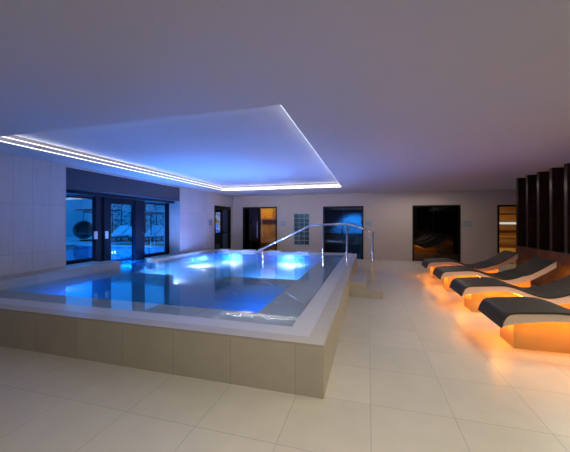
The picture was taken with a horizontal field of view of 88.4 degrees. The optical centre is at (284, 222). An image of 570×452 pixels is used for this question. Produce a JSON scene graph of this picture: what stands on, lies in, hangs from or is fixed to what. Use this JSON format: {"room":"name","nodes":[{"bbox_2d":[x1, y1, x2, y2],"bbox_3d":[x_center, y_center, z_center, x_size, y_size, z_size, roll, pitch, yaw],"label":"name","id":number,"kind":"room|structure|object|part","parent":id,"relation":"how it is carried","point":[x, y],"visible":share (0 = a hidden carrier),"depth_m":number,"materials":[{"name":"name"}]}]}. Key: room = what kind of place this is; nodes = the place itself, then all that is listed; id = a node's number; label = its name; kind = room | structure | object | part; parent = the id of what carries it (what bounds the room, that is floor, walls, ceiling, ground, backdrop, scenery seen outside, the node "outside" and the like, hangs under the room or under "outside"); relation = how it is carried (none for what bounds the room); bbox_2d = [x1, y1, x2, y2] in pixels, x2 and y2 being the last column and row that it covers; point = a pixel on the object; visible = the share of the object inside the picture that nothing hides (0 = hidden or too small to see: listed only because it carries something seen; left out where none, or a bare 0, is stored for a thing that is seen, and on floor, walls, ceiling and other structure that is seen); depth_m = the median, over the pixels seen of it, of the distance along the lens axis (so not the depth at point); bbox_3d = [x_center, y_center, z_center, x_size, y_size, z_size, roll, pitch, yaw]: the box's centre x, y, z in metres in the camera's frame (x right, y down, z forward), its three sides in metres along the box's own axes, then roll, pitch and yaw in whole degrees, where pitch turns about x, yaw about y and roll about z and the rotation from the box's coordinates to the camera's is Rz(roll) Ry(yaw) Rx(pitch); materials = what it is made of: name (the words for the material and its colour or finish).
{"room":"spa","nodes":[
{"label":"spa","id":0,"kind":"room"},
{"bbox_2d":[0,152,232,275],"bbox_3d":[-4.569,0.550,6.074,0.600,3.400,15.200,0,0,16],"label":"wall","id":1,"kind":"structure","parent":0,"point":[32,190],"depth_m":5.41,"materials":[{"name":"tile"}]},
{"bbox_2d":[66,167,179,271],"bbox_3d":[-4.108,0.170,7.637,0.535,2.560,3.660,0,0,16],"label":"door frame","id":2,"kind":"structure","parent":1,"relation":"in","point":[105,190],"depth_m":7.16,"materials":[{"name":"grey metal"}]},
{"bbox_3d":[-4.432,0.300,6.861,0.015,0.180,0.090,0,0,16],"label":"lock plate","id":3,"kind":"part","parent":2,"relation":"part of","materials":[{"name":"white plastic"}]},
{"bbox_3d":[-4.245,0.385,7.676,0.150,2.130,3.660,0,0,16],"label":"frame","id":4,"kind":"part","parent":2,"relation":"part of","materials":[{"name":"metal"}]},
{"bbox_3d":[-4.271,0.195,7.641,0.080,1.630,0.820,0,0,16],"label":"door","id":5,"kind":"part","parent":2,"relation":"part of","materials":[{"name":"glass"}]},
{"bbox_3d":[-4.108,-0.895,7.637,0.535,0.430,3.660,0,0,16],"label":"header panel","id":6,"kind":"part","parent":2,"relation":"part of","materials":[{"name":"grey metal"}]},
{"bbox_2d":[66,195,219,209],"bbox_3d":[-4.214,-0.600,8.467,0.020,0.100,22.000,0,0,16],"label":"trim","id":7,"kind":"structure","parent":1,"relation":"attached to","point":[67,196],"depth_m":6.87,"materials":[{"name":"metal"}]},
{"bbox_2d":[214,205,230,248],"bbox_3d":[-2.580,0.390,12.084,0.154,2.120,1.390,0,0,16],"label":"door","id":8,"kind":"structure","parent":1,"relation":"in","point":[221,208],"depth_m":12.00,"materials":[{"name":"black metal"}]},
{"bbox_2d":[66,235,219,248],"bbox_3d":[-11.733,1.135,10.595,15.650,0.230,22.000,0,0,16],"label":"floor","id":9,"kind":"structure","parent":0,"point":[70,240],"depth_m":15.73,"materials":[{"name":"stone"}]},
{"bbox_2d":[73,211,91,240],"bbox_3d":[-11.063,0.193,16.477,1.560,1.655,1.110,0,0,16],"label":"egg chair","id":10,"kind":"object","parent":9,"relation":"on","point":[82,229],"visible":0.88,"depth_m":16.51,"materials":[{"name":"wicker"}]},
{"bbox_2d":[76,232,88,235],"bbox_3d":[-11.347,0.660,16.500,0.720,0.252,0.720,0,0,16],"label":"seat cushion","id":11,"kind":"object","parent":10,"relation":"on","point":[77,233],"depth_m":16.28,"materials":[{"name":"fabric"}]},
{"bbox_2d":[73,220,91,238],"bbox_3d":[-11.391,0.400,16.568,0.995,1.050,0.835,0,0,-33],"label":"basket","id":12,"kind":"object","parent":10,"relation":"on","point":[82,229],"depth_m":16.55,"materials":[{"name":"wicker"}]},
{"bbox_2d":[74,209,121,210],"bbox_3d":[-11.046,0.075,17.400,1.683,1.890,1.683,0,0,16],"label":"parasol","id":13,"kind":"object","parent":9,"relation":"on","point":[74,209],"visible":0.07,"depth_m":17.09,"materials":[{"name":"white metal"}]},
{"bbox_2d":[66,245,163,272],"bbox_3d":[-7.645,1.540,8.607,6.700,1.020,8.500,0,0,16],"label":"pool","id":14,"kind":"object","parent":9,"relation":"in","point":[73,252],"visible":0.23,"depth_m":10.61,"materials":[{"name":"liquid"}]},
{"bbox_2d":[111,204,119,238],"bbox_3d":[-10.984,-0.174,18.602,1.089,2.390,0.986,0,0,16],"label":"tree","id":15,"kind":"object","parent":9,"relation":"on","point":[112,214],"visible":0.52,"depth_m":18.58,"materials":[{"name":"green plant"}]},
{"bbox_2d":[111,225,129,239],"bbox_3d":[-9.554,0.595,16.252,0.660,0.850,1.900,0,0,16],"label":"lounger","id":16,"kind":"object","parent":9,"relation":"on","point":[121,229],"visible":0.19,"depth_m":16.78,"materials":[{"name":"wicker"}]},
{"bbox_2d":[112,225,129,233],"bbox_3d":[-9.403,0.455,16.786,0.620,0.570,0.710,0,0,16],"label":"cushion","id":17,"kind":"object","parent":16,"relation":"on","point":[121,229],"depth_m":16.75,"materials":[{"name":"blue fabric"}]},
{"bbox_2d":[114,204,126,226],"bbox_3d":[-10.615,-0.410,18.846,1.112,2.862,1.078,0,0,39],"label":"tree","id":18,"kind":"object","parent":9,"relation":"on","point":[121,220],"visible":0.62,"depth_m":18.88,"materials":[{"name":"green plant"}]},
{"bbox_2d":[111,226,131,241],"bbox_3d":[-8.887,0.595,16.252,0.660,0.850,1.900,0,0,16],"label":"lounger","id":19,"kind":"object","parent":9,"relation":"on","point":[128,232],"visible":0.47,"depth_m":15.87,"materials":[{"name":"wicker"}]},
{"bbox_2d":[111,234,131,236],"bbox_3d":[-8.989,0.695,15.891,0.620,0.090,1.150,0,0,16],"label":"seat cushion","id":20,"kind":"object","parent":19,"relation":"on","point":[114,235],"depth_m":15.85,"materials":[{"name":"blue fabric"}]},
{"bbox_2d":[124,226,131,233],"bbox_3d":[-8.736,0.455,16.786,0.620,0.570,0.710,0,0,16],"label":"cushion","id":21,"kind":"object","parent":19,"relation":"on","point":[129,231],"depth_m":16.64,"materials":[{"name":"blue fabric"}]},
{"bbox_2d":[124,205,131,228],"bbox_3d":[-9.659,-0.284,18.371,1.116,2.611,1.074,0,0,16],"label":"tree","id":22,"kind":"object","parent":9,"relation":"on","point":[130,205],"visible":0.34,"depth_m":18.38,"materials":[{"name":"green plant"}]},
{"bbox_2d":[129,225,162,241],"bbox_3d":[-7.663,0.595,16.252,0.660,0.850,1.900,0,0,16],"label":"lounger","id":23,"kind":"object","parent":9,"relation":"on","point":[156,228],"visible":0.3,"depth_m":16.70,"materials":[{"name":"wicker"}]},
{"bbox_2d":[145,225,162,233],"bbox_3d":[-7.512,0.455,16.786,0.620,0.570,0.710,0,0,16],"label":"cushion","id":24,"kind":"object","parent":23,"relation":"on","point":[155,227],"depth_m":16.78,"materials":[{"name":"blue fabric"}]},
{"bbox_2d":[128,211,163,241],"bbox_3d":[-7.317,0.195,16.000,1.584,1.650,1.584,0,0,16],"label":"parasol","id":25,"kind":"object","parent":9,"relation":"on","point":[150,213],"visible":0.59,"depth_m":15.95,"materials":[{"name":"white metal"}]},
{"bbox_2d":[145,204,150,238],"bbox_3d":[-8.785,-0.475,18.312,1.120,2.992,1.015,0,0,41],"label":"tree","id":26,"kind":"object","parent":9,"relation":"on","point":[145,204],"visible":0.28,"depth_m":18.28,"materials":[{"name":"green plant"}]},
{"bbox_2d":[150,230,154,247],"bbox_3d":[-5.538,0.680,12.252,0.196,0.680,0.877,0,0,-25],"label":"handrail","id":27,"kind":"object","parent":9,"relation":"on","point":[150,230],"visible":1,"depth_m":11.88,"materials":[{"name":"metal"}]},
{"bbox_2d":[145,227,163,241],"bbox_3d":[-6.968,0.595,16.252,0.660,0.850,1.900,0,0,16],"label":"lounger","id":28,"kind":"object","parent":9,"relation":"on","point":[160,234],"visible":0.38,"depth_m":15.87,"materials":[{"name":"wicker"}]},
{"bbox_2d":[145,234,163,236],"bbox_3d":[-7.070,0.695,15.891,0.620,0.090,1.150,0,0,16],"label":"seat cushion","id":29,"kind":"object","parent":28,"relation":"on","point":[152,235],"depth_m":15.78,"materials":[{"name":"blue fabric"}]},
{"bbox_2d":[149,205,162,238],"bbox_3d":[-8.194,-0.345,18.654,1.026,2.732,0.990,0,0,-32],"label":"tree","id":30,"kind":"object","parent":9,"relation":"on","point":[153,205],"visible":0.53,"depth_m":18.49,"materials":[{"name":"green plant"}]},
{"bbox_2d":[216,210,219,244],"bbox_3d":[-3.301,0.300,12.574,1.400,2.500,2.400,0,0,16],"label":"wall","id":31,"kind":"structure","parent":0,"point":[217,235],"depth_m":13.56,"materials":[{"name":"paint"}]},
{"bbox_2d":[216,211,219,233],"bbox_3d":[-3.162,0.000,13.543,0.620,1.020,0.040,0,0,16],"label":"picture","id":32,"kind":"object","parent":31,"relation":"attached to","point":[217,212],"visible":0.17,"depth_m":13.51,"materials":[{"name":"multicoloured"}]},
{"bbox_2d":[0,0,569,196],"bbox_3d":[1.517,-1.272,4.351,13.250,0.245,15.200,0,0,16],"label":"ceiling","id":33,"kind":"structure","parent":0,"point":[389,96],"depth_m":2.55,"materials":[{"name":"paint"}]},
{"bbox_2d":[2,136,336,187],"bbox_3d":[-1.141,-1.230,6.709,4.210,0.008,6.810,0,0,16],"label":"led strip","id":34,"kind":"object","parent":33,"relation":"attached to","point":[2,136],"visible":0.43,"depth_m":6.16,"materials":[{"name":"white plastic"}]},
{"bbox_2d":[1,107,340,189],"bbox_3d":[-1.141,-1.157,6.709,4.210,0.007,6.810,0,0,16],"label":"led strip","id":35,"kind":"object","parent":33,"relation":"attached to","point":[282,107],"visible":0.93,"depth_m":5.94,"materials":[{"name":"white plastic"}]},
{"bbox_2d":[0,259,569,451],"bbox_3d":[1.517,1.510,4.351,13.250,0.120,15.200,0,0,16],"label":"floor","id":36,"kind":"structure","parent":0,"point":[413,369],"depth_m":2.40,"materials":[{"name":"tile"}]},
{"bbox_2d":[0,248,356,398],"bbox_3d":[-1.569,1.360,6.758,6.000,0.980,7.350,0,0,16],"label":"pool","id":37,"kind":"object","parent":36,"relation":"in","point":[206,314],"visible":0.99,"depth_m":3.38,"materials":[{"name":"tile"}]},
{"bbox_3d":[-2.276,1.240,3.159,5.400,0.420,0.040,0,0,16],"label":"panel","id":38,"kind":"part","parent":37,"relation":"part of","materials":[{"name":"tile"}]},
{"bbox_2d":[258,223,376,281],"bbox_3d":[0.680,0.883,6.833,2.807,1.734,0.100,0,0,16],"label":"handrail","id":39,"kind":"object","parent":37,"relation":"attached to","point":[346,224],"visible":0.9,"depth_m":6.74,"materials":[{"name":"metal"}]},
{"bbox_3d":[-0.546,1.200,7.180,0.042,1.100,0.041,0,0,16],"label":"post","id":40,"kind":"part","parent":39,"relation":"part of","materials":[{"name":"metal"}]},
{"bbox_3d":[0.680,0.368,6.833,2.807,0.704,0.043,0,0,16],"label":"rail","id":41,"kind":"part","parent":39,"relation":"part of","materials":[{"name":"metal"}]},
{"bbox_3d":[0.878,0.555,6.777,0.042,0.990,0.041,0,0,16],"label":"post","id":42,"kind":"part","parent":39,"relation":"part of","materials":[{"name":"metal"}]},
{"bbox_3d":[1.403,0.530,6.628,0.042,0.960,0.041,0,0,16],"label":"post","id":43,"kind":"part","parent":39,"relation":"part of","materials":[{"name":"metal"}]},
{"bbox_3d":[1.937,0.760,6.477,0.042,1.090,0.041,0,0,16],"label":"post","id":44,"kind":"part","parent":39,"relation":"part of","materials":[{"name":"metal"}]},
{"bbox_3d":[1.304,1.240,5.965,0.040,0.420,7.310,0,0,16],"label":"panel","id":45,"kind":"part","parent":37,"relation":"part of","materials":[{"name":"tile"}]},
{"bbox_2d":[349,273,382,298],"bbox_3d":[1.704,1.308,6.149,0.630,0.285,1.040,0,0,16],"label":"steps","id":46,"kind":"structure","parent":36,"relation":"on","point":[359,286],"depth_m":5.71,"materials":[{"name":"tile"}]},
{"bbox_2d":[421,250,517,278],"bbox_3d":[4.652,1.083,7.538,1.998,0.735,0.688,0,0,16],"label":"lounger","id":47,"kind":"object","parent":36,"relation":"on","point":[492,265],"visible":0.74,"depth_m":7.34,"materials":[{"name":"leather"}]},
{"bbox_2d":[432,257,556,291],"bbox_3d":[4.252,1.083,6.124,1.998,0.735,0.688,0,0,16],"label":"lounger","id":48,"kind":"object","parent":36,"relation":"on","point":[522,275],"visible":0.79,"depth_m":5.93,"materials":[{"name":"leather"}]},
{"bbox_2d":[449,274,569,311],"bbox_3d":[3.857,1.083,4.728,1.998,0.735,0.688,0,0,16],"label":"lounger","id":49,"kind":"object","parent":36,"relation":"on","point":[474,290],"visible":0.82,"depth_m":4.66,"materials":[{"name":"leather"}]},
{"bbox_2d":[478,297,569,353],"bbox_3d":[3.465,1.083,3.343,1.998,0.735,0.688,0,0,16],"label":"lounger","id":50,"kind":"object","parent":36,"relation":"on","point":[529,323],"visible":1,"depth_m":3.32,"materials":[{"name":"leather"}]},
{"bbox_2d":[261,208,308,244],"bbox_3d":[-0.090,0.300,13.640,3.600,2.500,2.100,0,0,16],"label":"wall","id":51,"kind":"structure","parent":0,"point":[268,227],"depth_m":14.74,"materials":[{"name":"brown wood"}]},
{"bbox_2d":[261,209,275,219],"bbox_3d":[-0.511,-0.400,14.538,2.000,0.540,0.360,0,0,16],"label":"wall panel","id":52,"kind":"object","parent":51,"relation":"attached to","point":[266,214],"visible":0.48,"depth_m":14.44,"materials":[{"name":"brown wood"}]},
{"bbox_3d":[-0.796,-0.400,14.448,0.460,0.480,0.030,0,0,16],"label":"cupboard door","id":53,"kind":"part","parent":52,"relation":"part of","materials":[{"name":"brown wood"}]},
{"bbox_2d":[261,242,275,250],"bbox_3d":[-0.534,1.215,14.457,2.000,0.470,0.530,0,0,16],"label":"bench","id":54,"kind":"object","parent":51,"relation":"on","point":[263,244],"visible":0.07,"depth_m":14.31,"materials":[{"name":"brown wood"}]},
{"bbox_2d":[223,189,515,262],"bbox_3d":[3.573,0.150,11.434,13.350,2.600,0.150,0,0,16],"label":"wall","id":55,"kind":"structure","parent":0,"point":[390,214],"depth_m":11.25,"materials":[{"name":"white paint"}]},
{"bbox_2d":[243,207,276,250],"bbox_3d":[-1.090,0.390,12.694,1.570,2.120,0.164,0,0,16],"label":"door","id":56,"kind":"structure","parent":55,"relation":"in","point":[251,215],"depth_m":12.80,"materials":[{"name":"black metal"}]},
{"bbox_3d":[-1.460,0.420,12.817,0.670,2.060,0.010,0,0,16],"label":"pane","id":57,"kind":"part","parent":56,"relation":"part of","materials":[{"name":"clear glass"}]},
{"bbox_2d":[280,221,285,225],"bbox_3d":[-0.082,0.040,12.381,0.250,0.220,0.018,0,0,16],"label":"sign plaque","id":58,"kind":"object","parent":55,"relation":"attached to","point":[282,223],"visible":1,"depth_m":12.38,"materials":[{"name":"metal"}]},
{"bbox_2d":[294,214,308,244],"bbox_3d":[0.703,0.285,12.233,0.666,1.306,0.115,0,0,16],"label":"window","id":59,"kind":"structure","parent":55,"relation":"in","point":[299,218],"depth_m":12.27,"materials":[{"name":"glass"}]},
{"bbox_2d":[323,206,362,258],"bbox_3d":[2.316,0.400,11.728,1.590,2.100,0.170,0,0,16],"label":"door","id":60,"kind":"structure","parent":55,"relation":"in","point":[334,235],"depth_m":11.73,"materials":[{"name":"black glass"}]},
{"bbox_3d":[1.955,0.425,11.840,0.715,2.030,0.010,0,0,16],"label":"pane","id":61,"kind":"part","parent":60,"relation":"part of","materials":[{"name":"clear glass"}]},
{"bbox_3d":[2.667,0.425,11.639,0.745,2.030,0.010,0,0,16],"label":"pane","id":62,"kind":"part","parent":60,"relation":"part of","materials":[{"name":"clear glass"}]},
{"bbox_2d":[365,220,371,225],"bbox_3d":[3.257,0.030,11.436,0.250,0.220,0.018,0,0,16],"label":"sign plaque","id":63,"kind":"object","parent":55,"relation":"attached to","point":[367,222],"visible":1,"depth_m":11.43,"materials":[{"name":"metal"}]},
{"bbox_2d":[412,205,459,261],"bbox_3d":[5.569,0.405,10.828,1.600,2.090,0.130,0,0,16],"label":"door","id":64,"kind":"structure","parent":55,"relation":"in","point":[435,228],"depth_m":10.81,"materials":[{"name":"black glass"}]},
{"bbox_3d":[5.164,0.425,10.932,0.665,2.030,0.010,0,0,16],"label":"pane","id":65,"kind":"part","parent":64,"relation":"part of","materials":[{"name":"black glass"}]},
{"bbox_3d":[5.891,0.425,10.726,0.825,2.030,0.010,0,0,16],"label":"pane","id":66,"kind":"part","parent":64,"relation":"part of","materials":[{"name":"black glass"}]},
{"bbox_2d":[463,221,470,226],"bbox_3d":[6.529,0.040,10.511,0.250,0.220,0.018,0,0,16],"label":"sign plaque","id":67,"kind":"object","parent":55,"relation":"attached to","point":[465,223],"visible":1,"depth_m":10.51,"materials":[{"name":"metal"}]},
{"bbox_2d":[497,205,515,253],"bbox_3d":[8.283,0.420,10.065,1.740,2.060,0.120,0,0,16],"label":"door","id":68,"kind":"structure","parent":55,"relation":"in","point":[498,206],"depth_m":10.24,"materials":[{"name":"black metal"}]},
{"bbox_2d":[499,207,515,263],"bbox_3d":[8.646,0.300,11.272,2.500,2.500,2.300,0,0,16],"label":"wall","id":69,"kind":"structure","parent":0,"point":[503,217],"depth_m":12.19,"materials":[{"name":"brown wood"}]},
{"bbox_2d":[499,211,515,260],"bbox_3d":[8.765,0.500,11.695,2.260,1.900,1.180,0,0,16],"label":"bench","id":70,"kind":"object","parent":69,"relation":"on","point":[506,242],"visible":0.19,"depth_m":11.76,"materials":[{"name":"brown wood"}]},
{"bbox_3d":[8.847,0.560,11.984,2.260,0.060,0.580,0,0,16],"label":"seat","id":71,"kind":"part","parent":70,"relation":"part of","materials":[{"name":"brown wood"}]},
{"bbox_3d":[8.684,1.020,11.406,2.260,0.060,0.580,0,0,16],"label":"seat","id":72,"kind":"part","parent":70,"relation":"part of","materials":[{"name":"brown wood"}]},
{"bbox_3d":[8.906,0.210,12.191,2.260,0.240,0.050,0,0,16],"label":"backrest","id":73,"kind":"part","parent":70,"relation":"part of","materials":[{"name":"brown wood"}]},
{"bbox_2d":[516,163,569,285],"bbox_3d":[4.613,0.150,1.812,0.450,2.600,12.000,0,0,16],"label":"wall","id":74,"kind":"structure","parent":0,"point":[543,198],"depth_m":6.58,"materials":[{"name":"brown dark wood"}]},
{"label":"outside","id":75,"kind":"structure","parent":0,"visible":0},
{"bbox_2d":[113,243,163,245],"bbox_3d":[-5.655,1.010,13.344,4.850,0.020,0.800,0,0,16],"label":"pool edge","id":76,"kind":"structure","parent":75,"point":[117,243],"depth_m":13.38,"materials":[{"name":"green stone"}]},
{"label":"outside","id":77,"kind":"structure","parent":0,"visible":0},
{"bbox_2d":[66,197,163,235],"bbox_3d":[-11.878,-0.650,10.636,15.950,4.200,22.600,0,0,16],"label":"wall","id":78,"kind":"structure","parent":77,"point":[73,216],"depth_m":22.39,"materials":[{"name":"paint"}]},
{"bbox_2d":[66,261,99,265],"bbox_3d":[-4.494,1.075,6.338,0.600,0.350,0.950,0,0,16],"label":"trim","id":79,"kind":"structure","parent":78,"relation":"attached to","point":[90,261],"depth_m":6.43,"materials":[{"name":"stone"}]},
{"bbox_2d":[123,270,146,272],"bbox_3d":[-4.147,1.500,7.565,0.600,0.300,1.600,0,0,16],"label":"trim","id":80,"kind":"structure","parent":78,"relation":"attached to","point":[142,271],"depth_m":8.07,"materials":[{"name":"tile"}]}
]}

